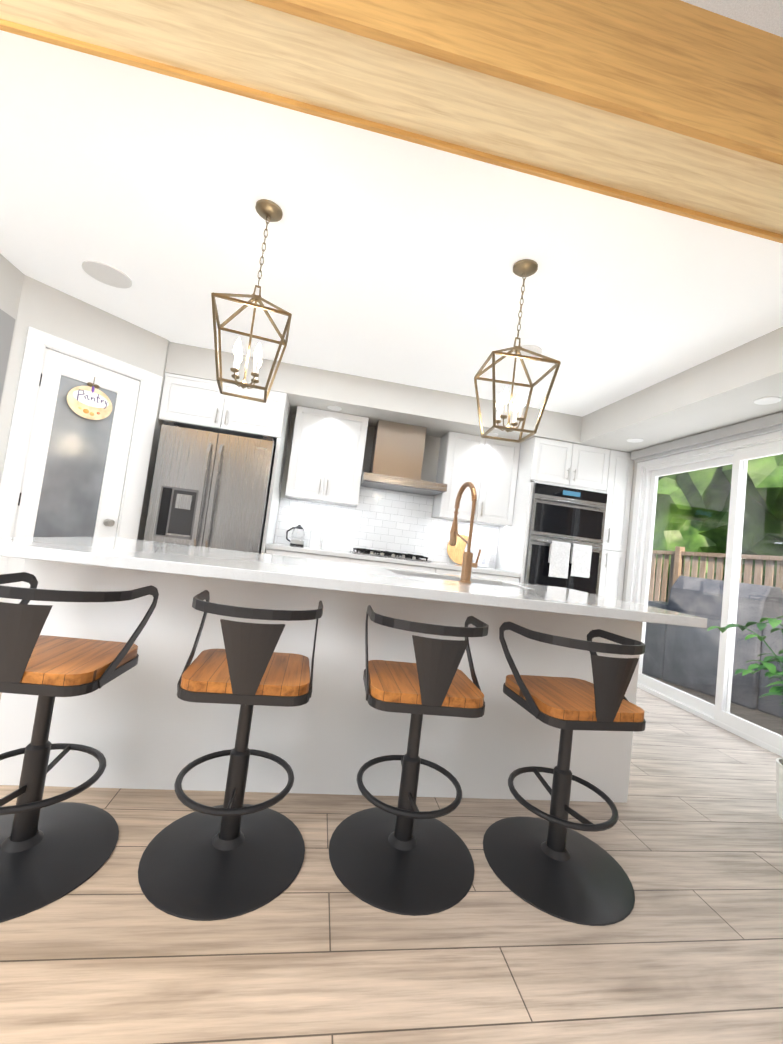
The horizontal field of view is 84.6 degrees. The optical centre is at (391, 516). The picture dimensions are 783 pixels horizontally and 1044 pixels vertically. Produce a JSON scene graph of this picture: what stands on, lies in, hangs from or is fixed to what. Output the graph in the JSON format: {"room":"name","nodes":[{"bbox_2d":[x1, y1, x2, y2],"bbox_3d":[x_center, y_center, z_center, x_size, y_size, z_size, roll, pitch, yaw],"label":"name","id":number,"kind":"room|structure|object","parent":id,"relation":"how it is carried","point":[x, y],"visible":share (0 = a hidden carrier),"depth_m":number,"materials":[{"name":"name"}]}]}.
{"room":"kitchen","nodes":[
{"label":"kitchen","id":0,"kind":"room"},
{"bbox_2d":[0,254,23,407],"bbox_3d":[-2.180,-0.494,-0.147,0.105,2.550,6.200,8,-4,-9],"label":"wall","id":1,"kind":"structure","parent":0,"point":[11,279],"depth_m":2.80,"materials":[{"name":"paint"}]},
{"bbox_2d":[0,275,167,482],"bbox_3d":[-2.666,-0.333,3.444,0.800,2.550,0.970,4,-4,36],"label":"wall","id":2,"kind":"structure","parent":0,"point":[43,307],"depth_m":3.11,"materials":[{"name":"paint"}]},
{"bbox_2d":[1,348,139,603],"bbox_3d":[-2.374,-0.100,3.211,0.490,2.117,0.482,8,-4,-9],"label":"pantry door","id":3,"kind":"structure","parent":2,"relation":"in","point":[73,478],"depth_m":3.19,"materials":[{"name":"white wood"}]},
{"bbox_2d":[67,377,111,419],"bbox_3d":[-2.263,-0.896,3.242,0.216,0.322,0.216,8,-4,-9],"label":"sign","id":4,"kind":"object","parent":3,"relation":"attached to","point":[91,401],"visible":0.94,"depth_m":3.23,"materials":[{"name":"paint"}]},
{"bbox_2d":[0,326,162,601],"bbox_3d":[-2.378,-0.144,3.248,0.118,2.221,0.900,4,-4,36],"label":"door frame","id":5,"kind":"structure","parent":2,"relation":"attached to","point":[38,342],"depth_m":3.11,"materials":[{"name":"white wood"}]},
{"bbox_2d":[137,340,169,539],"bbox_3d":[-2.168,-0.242,3.935,0.100,2.550,0.694,8,-4,-9],"label":"wall","id":6,"kind":"structure","parent":0,"point":[149,480],"depth_m":3.68,"materials":[{"name":"paint"}]},
{"bbox_2d":[274,413,498,565],"bbox_3d":[0.051,0.075,4.692,4.764,2.550,0.100,8,-4,-9],"label":"wall","id":7,"kind":"structure","parent":0,"point":[430,459],"depth_m":4.64,"materials":[{"name":"paint"}]},
{"bbox_2d":[285,406,368,506],"bbox_3d":[-0.649,-0.594,4.366,0.710,0.887,0.362,8,-4,-9],"label":"upper cabinet","id":8,"kind":"object","parent":7,"relation":"attached to","point":[327,457],"visible":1,"depth_m":4.22,"materials":[{"name":"white wood"}]},
{"bbox_2d":[274,486,499,567],"bbox_3d":[0.022,0.027,4.631,2.408,0.789,0.010,8,-4,-9],"label":"tile backsplash","id":9,"kind":"structure","parent":7,"relation":"attached to","point":[389,520],"depth_m":4.61,"materials":[{"name":"white tile"}]},
{"bbox_2d":[360,420,446,495],"bbox_3d":[0.135,-0.611,4.422,0.830,0.658,0.486,8,-4,-9],"label":"range hood","id":10,"kind":"object","parent":7,"relation":"attached to","point":[397,456],"visible":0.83,"depth_m":4.34,"materials":[{"name":"silver metal"}]},
{"bbox_2d":[432,431,519,526],"bbox_3d":[0.907,-0.389,4.615,0.788,0.887,0.362,8,-4,-9],"label":"upper cabinet","id":11,"kind":"object","parent":7,"relation":"attached to","point":[487,468],"visible":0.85,"depth_m":4.48,"materials":[{"name":"white wood"}]},
{"bbox_2d":[0,687,782,1043],"bbox_3d":[0.164,1.192,0.871,5.450,0.100,7.580,8,-4,-9],"label":"floor","id":12,"kind":"structure","parent":0,"point":[688,949],"depth_m":1.14,"materials":[{"name":"brown wood"}]},
{"bbox_2d":[0,572,158,922],"bbox_3d":[-1.059,0.602,1.312,0.501,0.827,0.501,8,-4,-9],"label":"stool","id":13,"kind":"object","parent":12,"relation":"on","point":[67,848],"visible":1,"depth_m":1.26,"materials":[{"name":"grey metal"}]},
{"bbox_2d":[144,421,275,552],"bbox_3d":[-1.621,0.184,3.912,0.905,1.835,0.824,8,-4,-9],"label":"refrigerator","id":14,"kind":"object","parent":12,"relation":"on","point":[209,489],"visible":0.52,"depth_m":3.60,"materials":[{"name":"grey metal"}]},
{"bbox_2d":[158,373,290,553],"bbox_3d":[-1.629,-0.034,4.015,1.028,2.277,0.694,8,-4,-9],"label":"cabinet","id":15,"kind":"object","parent":12,"relation":"on","point":[195,403],"visible":0.9,"depth_m":3.79,"materials":[{"name":"white wood"}]},
{"bbox_2d":[138,590,322,920],"bbox_3d":[-0.484,0.678,1.419,0.501,0.827,0.501,8,-4,-9],"label":"stool","id":16,"kind":"object","parent":12,"relation":"on","point":[194,866],"visible":1,"depth_m":1.29,"materials":[{"name":"grey metal"}]},
{"bbox_2d":[266,548,349,562],"bbox_3d":[-0.847,0.775,4.144,0.748,0.878,0.629,8,-4,-9],"label":"base cabinet","id":17,"kind":"object","parent":12,"relation":"on","point":[268,551],"depth_m":3.86,"materials":[{"name":"white"}]},
{"bbox_2d":[0,559,641,802],"bbox_3d":[-0.205,0.736,2.145,2.641,0.870,0.676,8,-4,-9],"label":"kitchen island","id":18,"kind":"object","parent":12,"relation":"on","point":[140,725],"visible":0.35,"depth_m":1.78,"materials":[{"name":"white painted wood"}]},
{"bbox_2d":[0,537,706,627],"bbox_3d":[-0.123,0.280,2.042,2.700,0.040,1.030,8,-4,-9],"label":"island countertop","id":19,"kind":"structure","parent":18,"relation":"on","point":[141,555],"depth_m":1.65,"materials":[{"name":"stone"}]},
{"bbox_2d":[449,482,480,583],"bbox_3d":[0.389,0.074,2.259,0.096,0.518,0.323,8,-4,-9],"label":"faucet","id":20,"kind":"object","parent":19,"relation":"on","point":[467,564],"visible":1,"depth_m":2.13,"materials":[{"name":"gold metal"}]},
{"bbox_2d":[350,558,437,572],"bbox_3d":[-0.084,0.876,4.265,0.810,0.878,0.629,8,-4,-9],"label":"base cabinet","id":21,"kind":"object","parent":12,"relation":"on","point":[380,564],"depth_m":3.98,"materials":[{"name":"white wood"}]},
{"bbox_2d":[329,605,488,915],"bbox_3d":[0.083,0.753,1.514,0.501,0.827,0.501,8,-4,-9],"label":"stool","id":22,"kind":"object","parent":12,"relation":"on","point":[378,862],"visible":1,"depth_m":1.39,"materials":[{"name":"grey metal"}]},
{"bbox_2d":[438,568,518,581],"bbox_3d":[0.728,0.983,4.395,0.848,0.878,0.629,8,-4,-9],"label":"base cabinet","id":23,"kind":"object","parent":12,"relation":"on","point":[441,571],"depth_m":4.12,"materials":[{"name":"white wood"}]},
{"bbox_2d":[266,543,520,577],"bbox_3d":[0.024,0.425,4.291,2.408,0.040,0.647,8,-4,-9],"label":"countertop","id":24,"kind":"structure","parent":23,"relation":"on","point":[349,554],"depth_m":3.99,"materials":[{"name":"stone"}]},
{"bbox_2d":[286,525,303,546],"bbox_3d":[-0.947,0.178,4.249,0.184,0.210,0.134,8,-4,-9],"label":"kettle","id":25,"kind":"object","parent":24,"relation":"on","point":[297,538],"visible":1,"depth_m":4.21,"materials":[{"name":"silver metal"}]},
{"bbox_2d":[309,529,321,547],"bbox_3d":[-0.756,0.218,4.269,0.110,0.180,0.110,8,-4,-9],"label":"canister","id":26,"kind":"object","parent":24,"relation":"on","point":[315,538],"visible":1,"depth_m":4.22,"materials":[{"name":"white ceramic"}]},
{"bbox_2d":[321,531,334,549],"bbox_3d":[-0.635,0.234,4.298,0.110,0.180,0.110,8,-4,-9],"label":"canister","id":27,"kind":"object","parent":24,"relation":"on","point":[327,540],"visible":1,"depth_m":4.25,"materials":[{"name":"white ceramic"}]},
{"bbox_2d":[350,548,431,562],"bbox_3d":[-0.020,0.373,4.297,0.750,0.051,0.490,8,-4,-9],"label":"cooktop","id":28,"kind":"object","parent":24,"relation":"on","point":[364,551],"visible":1,"depth_m":4.12,"materials":[{"name":"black metal"}]},
{"bbox_2d":[447,535,490,567],"bbox_3d":[0.843,0.364,4.669,0.485,0.326,0.127,8,-4,-9],"label":"cutting boards","id":29,"kind":"object","parent":24,"relation":"on","point":[457,551],"visible":0.73,"depth_m":4.66,"materials":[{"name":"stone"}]},
{"bbox_2d":[483,622,645,925],"bbox_3d":[0.629,0.823,1.556,0.500,0.827,0.500,8,-4,-9],"label":"stool","id":30,"kind":"object","parent":12,"relation":"on","point":[582,880],"visible":1,"depth_m":1.45,"materials":[{"name":"grey metal"}]},
{"bbox_2d":[495,437,633,599],"bbox_3d":[1.782,0.417,4.574,1.114,2.278,0.662,8,-4,-9],"label":"tall cabinet","id":31,"kind":"object","parent":12,"relation":"on","point":[572,465],"visible":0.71,"depth_m":4.35,"materials":[{"name":"white wood"}]},
{"bbox_2d":[524,483,607,594],"bbox_3d":[1.729,0.281,4.224,0.782,1.140,0.087,8,-4,-9],"label":"double wall oven","id":32,"kind":"object","parent":31,"relation":"attached to","point":[571,514],"visible":0.94,"depth_m":4.22,"materials":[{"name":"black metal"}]},
{"bbox_2d":[707,617,782,818],"bbox_3d":[1.965,0.942,2.073,0.775,0.975,0.823,8,-4,-9],"label":"potted plant","id":33,"kind":"object","parent":12,"relation":"on","point":[771,667],"visible":1,"depth_m":2.10,"materials":[{"name":"plant"}]},
{"bbox_2d":[0,30,782,416],"bbox_3d":[0.152,-1.351,3.043,5.450,0.100,3.500,8,-4,-9],"label":"ceiling","id":34,"kind":"structure","parent":0,"point":[388,258],"depth_m":2.18,"materials":[{"name":"paint"}]},
{"bbox_2d":[81,260,131,288],"bbox_3d":[-1.825,-1.554,2.765,0.274,0.010,0.274,8,-4,-12],"label":"ceiling speaker","id":35,"kind":"object","parent":34,"relation":"attached to","point":[106,274],"depth_m":2.75,"materials":[{"name":"grey plastic"}]},
{"bbox_2d":[211,199,291,402],"bbox_3d":[-0.631,-1.013,2.007,0.332,0.886,0.332,8,-4,-17],"label":"pendant lantern","id":36,"kind":"object","parent":34,"relation":"hanging from","point":[268,210],"visible":1,"depth_m":1.99,"materials":[{"name":"gold metal"}]},
{"bbox_2d":[165,327,782,452],"bbox_3d":[0.475,-1.123,3.026,4.564,0.276,3.420,8,-4,-9],"label":"soffit","id":37,"kind":"object","parent":34,"relation":"attached to","point":[741,383],"depth_m":3.81,"materials":[{"name":"paint"}]},
{"bbox_2d":[474,259,560,442],"bbox_3d":[0.636,-0.847,2.189,0.332,0.886,0.332,7,-3,-4],"label":"pendant lantern","id":38,"kind":"object","parent":34,"relation":"hanging from","point":[525,268],"visible":1,"depth_m":2.17,"materials":[{"name":"gold metal"}]},
{"bbox_2d":[514,345,541,356],"bbox_3d":[0.984,-1.191,3.103,0.194,0.010,0.194,8,-4,-15],"label":"ceiling speaker","id":39,"kind":"object","parent":34,"relation":"attached to","point":[534,348],"depth_m":3.06,"materials":[{"name":"grey plastic"}]},
{"bbox_2d":[622,460,636,600],"bbox_3d":[2.621,0.304,3.321,0.100,2.550,3.420,8,-4,-9],"label":"wall","id":40,"kind":"structure","parent":0,"point":[627,552],"depth_m":4.38,"materials":[{"name":"paint"}]},
{"bbox_2d":[625,430,782,756],"bbox_3d":[2.588,0.481,3.314,0.111,2.190,2.030,8,-4,-9],"label":"sliding glass door","id":41,"kind":"structure","parent":40,"relation":"in","point":[738,454],"depth_m":3.38,"materials":[{"name":"white"}]},
{"bbox_2d":[631,412,782,462],"bbox_3d":[2.643,-0.644,3.369,0.084,0.111,2.070,8,-4,-9],"label":"blind valance","id":42,"kind":"object","parent":40,"relation":"attached to","point":[756,427],"visible":0.98,"depth_m":3.45,"materials":[{"name":"grey"}]},
{"bbox_2d":[681,0,782,36],"bbox_3d":[1.257,-1.448,-0.727,6.410,0.100,3.860,8,-4,-9],"label":"ceiling","id":43,"kind":"structure","parent":0,"point":[766,15],"depth_m":1.13,"materials":[{"name":"white paint"}]},
{"bbox_3d":[2.085,0.278,1.408,0.235,2.240,0.250,8,-4,-9],"label":"column","id":44,"kind":"structure","parent":0,"visible":0},
{"bbox_2d":[0,0,782,243],"bbox_3d":[0.057,-1.260,1.133,4.690,0.335,0.257,8,-4,-9],"label":"wood beam","id":45,"kind":"structure","parent":44,"relation":"on","point":[673,106],"depth_m":1.11,"materials":[{"name":"brown wood"}]},
{"label":"outside","id":46,"kind":"structure","parent":0,"visible":0},
{"bbox_2d":[642,673,782,735],"bbox_3d":[3.706,1.966,5.066,3.000,0.130,6.640,8,-4,-9],"label":"deck","id":47,"kind":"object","parent":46,"point":[769,720],"depth_m":3.86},
{"bbox_2d":[642,576,782,718],"bbox_3d":[3.491,1.254,4.498,0.620,1.160,1.650,9,-4,-29],"label":"outdoor sofa","id":48,"kind":"object","parent":47,"relation":"on","point":[711,651],"depth_m":4.34,"materials":[{"name":"grey fabric"}]},
{"bbox_3d":[29.272,5.780,7.935,54.950,0.100,55.000,8,-4,-9],"label":"lawn","id":49,"kind":"structure","parent":46,"visible":0},
{"bbox_2d":[648,546,782,601],"bbox_3d":[5.357,1.487,4.415,0.125,2.200,8.500,8,-4,-9],"label":"fence","id":50,"kind":"object","parent":49,"relation":"on","point":[747,574],"depth_m":7.01,"materials":[{"name":"brown wood"}]},
{"bbox_2d":[652,454,782,601],"bbox_3d":[9.871,-1.579,11.999,10.977,10.423,12.130,8,-4,-9],"label":"scenery","id":51,"kind":"object","parent":49,"relation":"on","point":[726,485],"depth_m":8.00,"materials":[{"name":"green plant"}]}
]}

